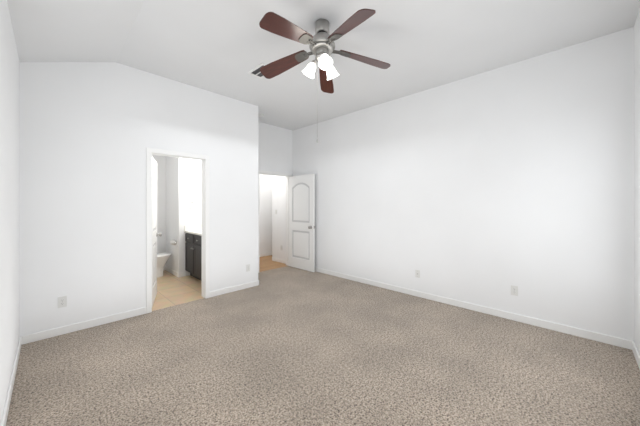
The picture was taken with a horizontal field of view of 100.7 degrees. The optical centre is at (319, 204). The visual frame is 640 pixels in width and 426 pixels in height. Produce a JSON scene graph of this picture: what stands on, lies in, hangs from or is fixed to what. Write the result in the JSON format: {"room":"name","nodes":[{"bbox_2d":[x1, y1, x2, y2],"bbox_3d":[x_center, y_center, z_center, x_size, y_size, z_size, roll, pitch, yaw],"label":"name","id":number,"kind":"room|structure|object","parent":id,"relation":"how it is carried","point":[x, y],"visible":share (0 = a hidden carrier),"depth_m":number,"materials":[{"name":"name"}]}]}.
{"room":"empty bedroom","nodes":[
{"label":"empty bedroom","id":0,"kind":"room"},
{"bbox_2d":[0,0,19,423],"bbox_3d":[-1.466,-0.270,1.068,4.590,3.320,0.120,0,0,44],"label":"wall","id":1,"kind":"structure","parent":0,"point":[9,199],"depth_m":1.90,"materials":[{"name":"white paint"}]},
{"bbox_2d":[0,336,20,425],"bbox_3d":[-1.420,1.347,1.115,4.350,0.085,0.013,0,0,44],"label":"baseboard","id":2,"kind":"structure","parent":1,"relation":"attached to","point":[7,402],"depth_m":1.92,"materials":[{"name":"white wood"}]},
{"bbox_2d":[7,0,143,61],"bbox_3d":[-1.201,-1.651,1.339,4.590,0.559,0.880,0,0,44],"label":"ceiling","id":3,"kind":"structure","parent":0,"point":[71,30],"depth_m":2.33,"materials":[{"name":"white paint"}]},
{"bbox_2d":[20,62,257,335],"bbox_3d":[-2.067,-0.270,3.652,0.120,3.320,2.740,0,0,44],"label":"wall","id":4,"kind":"structure","parent":0,"point":[84,135],"depth_m":3.12,"materials":[{"name":"white paint"}]},
{"bbox_2d":[58,296,66,307],"bbox_3d":[-2.766,1.040,2.844,0.008,0.115,0.070,0,0,44],"label":"electrical outlet","id":5,"kind":"object","parent":4,"relation":"attached to","point":[62,301],"visible":1,"depth_m":2.84,"materials":[{"name":"white plastic"}]},
{"bbox_2d":[21,307,145,344],"bbox_3d":[-2.601,1.347,3.010,0.013,0.085,1.075,0,0,44],"label":"baseboard","id":6,"kind":"structure","parent":4,"relation":"attached to","point":[38,336],"depth_m":2.94,"materials":[{"name":"white wood"}]},
{"bbox_2d":[146,147,208,313],"bbox_3d":[-1.990,0.326,3.731,0.152,2.128,0.810,0,0,44],"label":"door frame","id":7,"kind":"structure","parent":4,"relation":"in","point":[150,152],"depth_m":3.66,"materials":[{"name":"white wood"}]},
{"bbox_2d":[152,156,161,305],"bbox_3d":[-2.407,0.359,3.857,0.664,2.038,0.316,0,0,44],"label":"door","id":8,"kind":"structure","parent":7,"relation":"attached to","point":[154,228],"depth_m":3.85,"materials":[{"name":"white paint"}]},
{"bbox_2d":[209,280,258,297],"bbox_3d":[-1.357,1.347,4.285,0.013,0.085,0.868,0,0,44],"label":"baseboard","id":9,"kind":"structure","parent":4,"relation":"attached to","point":[231,289],"depth_m":4.25,"materials":[{"name":"white wood"}]},
{"bbox_2d":[152,155,165,265],"bbox_3d":[-3.878,-0.270,5.133,0.120,3.320,1.570,0,0,44],"label":"wall","id":10,"kind":"structure","parent":0,"point":[161,198],"depth_m":5.59,"materials":[{"name":"white paint"}]},
{"bbox_2d":[166,156,176,271],"bbox_3d":[-3.044,-0.270,5.500,0.800,3.320,0.120,0,0,44],"label":"wall","id":11,"kind":"structure","parent":0,"point":[171,199],"depth_m":5.40,"materials":[{"name":"white paint"}]},
{"bbox_2d":[165,266,178,276],"bbox_3d":[-3.000,1.347,5.364,0.813,0.085,0.013,0,0,44],"label":"baseboard","id":12,"kind":"structure","parent":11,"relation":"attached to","point":[171,271],"depth_m":5.31,"materials":[{"name":"white wood"}]},
{"bbox_2d":[169,239,176,244],"bbox_3d":[-2.874,0.730,5.187,0.191,0.104,0.104,0,0,44],"label":"toilet paper holder","id":13,"kind":"object","parent":11,"relation":"attached to","point":[172,242],"visible":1,"depth_m":5.15,"materials":[{"name":"silver metal"}]},
{"bbox_2d":[152,270,202,310],"bbox_3d":[-2.779,1.440,4.612,2.420,0.100,2.360,0,0,44],"label":"floor","id":14,"kind":"structure","parent":0,"point":[173,290],"depth_m":4.31,"materials":[{"name":"beige tile"}]},
{"bbox_2d":[157,253,170,277],"bbox_3d":[-3.244,1.012,5.066,0.430,0.755,0.714,0,0,44],"label":"toilet","id":15,"kind":"object","parent":14,"relation":"on","point":[162,259],"visible":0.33,"depth_m":5.10,"materials":[{"name":"white ceramic"}]},
{"bbox_2d":[185,233,199,279],"bbox_3d":[-2.111,0.962,5.050,0.919,0.855,0.554,0,0,44],"label":"base cabinet","id":16,"kind":"object","parent":14,"relation":"on","point":[193,250],"depth_m":4.90,"materials":[{"name":"black wood"}]},
{"bbox_2d":[184,229,201,236],"bbox_3d":[-1.980,0.514,4.914,1.297,0.041,0.566,0,0,44],"label":"countertop","id":17,"kind":"structure","parent":16,"relation":"on","point":[198,232],"depth_m":5.00,"materials":[{"name":"white stone"}]},
{"bbox_2d":[200,237,201,280],"bbox_3d":[-1.702,0.962,4.651,0.492,0.855,0.554,0,0,44],"label":"base cabinet","id":18,"kind":"object","parent":14,"relation":"on","point":[200,237],"depth_m":4.65,"materials":[{"name":"black wood"}]},
{"bbox_2d":[177,158,201,275],"bbox_3d":[-2.361,-0.270,5.542,0.120,3.320,1.135,0,0,44],"label":"wall","id":19,"kind":"structure","parent":0,"point":[189,180],"depth_m":5.19,"materials":[{"name":"white paint"}]},
{"bbox_2d":[179,272,185,276],"bbox_3d":[-2.666,1.347,5.134,0.013,0.085,0.125,0,0,44],"label":"baseboard","id":20,"kind":"structure","parent":19,"relation":"attached to","point":[182,274],"depth_m":5.13,"materials":[{"name":"white wood"}]},
{"bbox_2d":[184,225,201,228],"bbox_3d":[-2.437,0.450,5.360,0.020,0.100,0.566,0,0,44],"label":"backsplash","id":21,"kind":"structure","parent":19,"relation":"attached to","point":[186,226],"depth_m":5.27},
{"bbox_2d":[259,174,271,253],"bbox_3d":[-1.550,-0.270,7.231,0.120,3.320,2.415,0,0,44],"label":"wall","id":22,"kind":"structure","parent":0,"point":[265,213],"depth_m":7.21,"materials":[{"name":"white paint"}]},
{"bbox_2d":[259,252,271,256],"bbox_3d":[-1.503,1.347,7.185,0.013,0.085,2.175,0,0,44],"label":"baseboard","id":23,"kind":"structure","parent":22,"relation":"attached to","point":[265,254],"depth_m":7.20,"materials":[{"name":"white wood"}]},
{"bbox_2d":[259,255,286,271],"bbox_3d":[-1.184,1.440,6.633,1.480,0.100,2.760,0,0,44],"label":"floor","id":24,"kind":"structure","parent":0,"point":[266,263],"depth_m":6.19,"materials":[{"name":"beige tile"}]},
{"bbox_2d":[258,122,289,172],"bbox_3d":[-1.015,-1.302,5.776,0.120,1.255,0.840,0,0,44],"label":"wall","id":25,"kind":"structure","parent":0,"point":[273,148],"depth_m":5.70,"materials":[{"name":"white paint"}]},
{"bbox_2d":[258,170,291,272],"bbox_3d":[-1.015,0.338,5.776,0.152,2.105,0.920,0,0,44],"label":"door frame","id":26,"kind":"structure","parent":25,"relation":"in","point":[287,175],"depth_m":6.05,"materials":[{"name":"white wood"}]},
{"bbox_2d":[289,174,314,271],"bbox_3d":[-0.412,0.369,5.729,0.815,2.018,0.171,0,0,44],"label":"hall door","id":27,"kind":"structure","parent":26,"relation":"attached to","point":[301,221],"depth_m":5.67,"materials":[{"name":"white paint"}]},
{"bbox_2d":[290,130,292,175],"bbox_3d":[-0.695,-0.270,6.103,0.120,3.320,0.075,0,0,44],"label":"wall","id":28,"kind":"structure","parent":0,"point":[291,151],"depth_m":6.06,"materials":[{"name":"white paint"}]},
{"bbox_2d":[6,266,639,425],"bbox_3d":[-0.218,1.440,2.812,5.240,0.100,4.360,0,0,44],"label":"floor","id":29,"kind":"structure","parent":0,"point":[288,346],"depth_m":2.27,"materials":[{"name":"beige carpet"}]},
{"bbox_2d":[116,0,639,130],"bbox_3d":[0.060,-1.820,3.155,5.320,0.220,3.480,0,0,44],"label":"ceiling","id":30,"kind":"structure","parent":0,"point":[223,47],"depth_m":2.79,"materials":[{"name":"white paint"}]},
{"bbox_2d":[248,63,265,78],"bbox_3d":[-0.741,-1.706,3.378,0.340,0.011,0.210,0,0,44],"label":"ceiling vent","id":31,"kind":"object","parent":30,"relation":"in","point":[255,71],"visible":0.56,"depth_m":3.40,"materials":[{"name":"white metal"}]},
{"bbox_2d":[259,9,390,142],"bbox_3d":[-0.003,-1.142,2.438,1.300,1.136,1.258,0,0,44],"label":"ceiling fan","id":32,"kind":"object","parent":30,"relation":"hanging from","point":[321,42],"visible":1,"depth_m":2.42,"materials":[{"name":"brown wood"}]},
{"bbox_2d":[272,27,633,340],"bbox_3d":[0.991,-0.270,4.595,6.000,3.320,0.120,0,0,44],"label":"wall","id":33,"kind":"structure","parent":0,"point":[488,188],"depth_m":3.31,"materials":[{"name":"white paint"}]},
{"bbox_2d":[272,257,285,263],"bbox_3d":[-0.960,1.347,6.405,0.680,0.085,0.013,0,0,44],"label":"baseboard","id":34,"kind":"structure","parent":33,"relation":"attached to","point":[279,260],"depth_m":6.42,"materials":[{"name":"white wood"}]},
{"bbox_2d":[415,270,419,277],"bbox_3d":[1.479,1.045,4.022,0.070,0.115,0.017,0,0,44],"label":"outlet","id":35,"kind":"object","parent":33,"relation":"attached to","point":[417,273],"visible":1,"depth_m":4.02,"materials":[{"name":"white plastic"}]},
{"bbox_2d":[315,267,631,349],"bbox_3d":[1.187,1.347,4.309,5.080,0.085,0.013,0,0,44],"label":"baseboard","id":36,"kind":"structure","parent":33,"relation":"attached to","point":[606,339],"depth_m":3.27,"materials":[{"name":"white wood"}]},
{"bbox_2d":[511,285,517,295],"bbox_3d":[2.339,1.030,3.189,0.070,0.115,0.008,0,0,44],"label":"duplex electrical outlet","id":37,"kind":"object","parent":33,"relation":"attached to","point":[514,290],"visible":1,"depth_m":3.19,"materials":[{"name":"white plastic"}]},
{"bbox_2d":[634,9,639,354],"bbox_3d":[1.614,-0.270,1.024,0.120,3.320,4.360,0,0,44],"label":"wall","id":38,"kind":"structure","parent":0,"point":[637,183],"depth_m":2.39,"materials":[{"name":"white paint"}]},
{"bbox_2d":[632,341,639,369],"bbox_3d":[1.566,1.347,1.070,0.013,0.085,4.120,0,0,44],"label":"baseboard","id":39,"kind":"structure","parent":38,"relation":"attached to","point":[636,353],"depth_m":2.38,"materials":[{"name":"white wood"}]}
]}

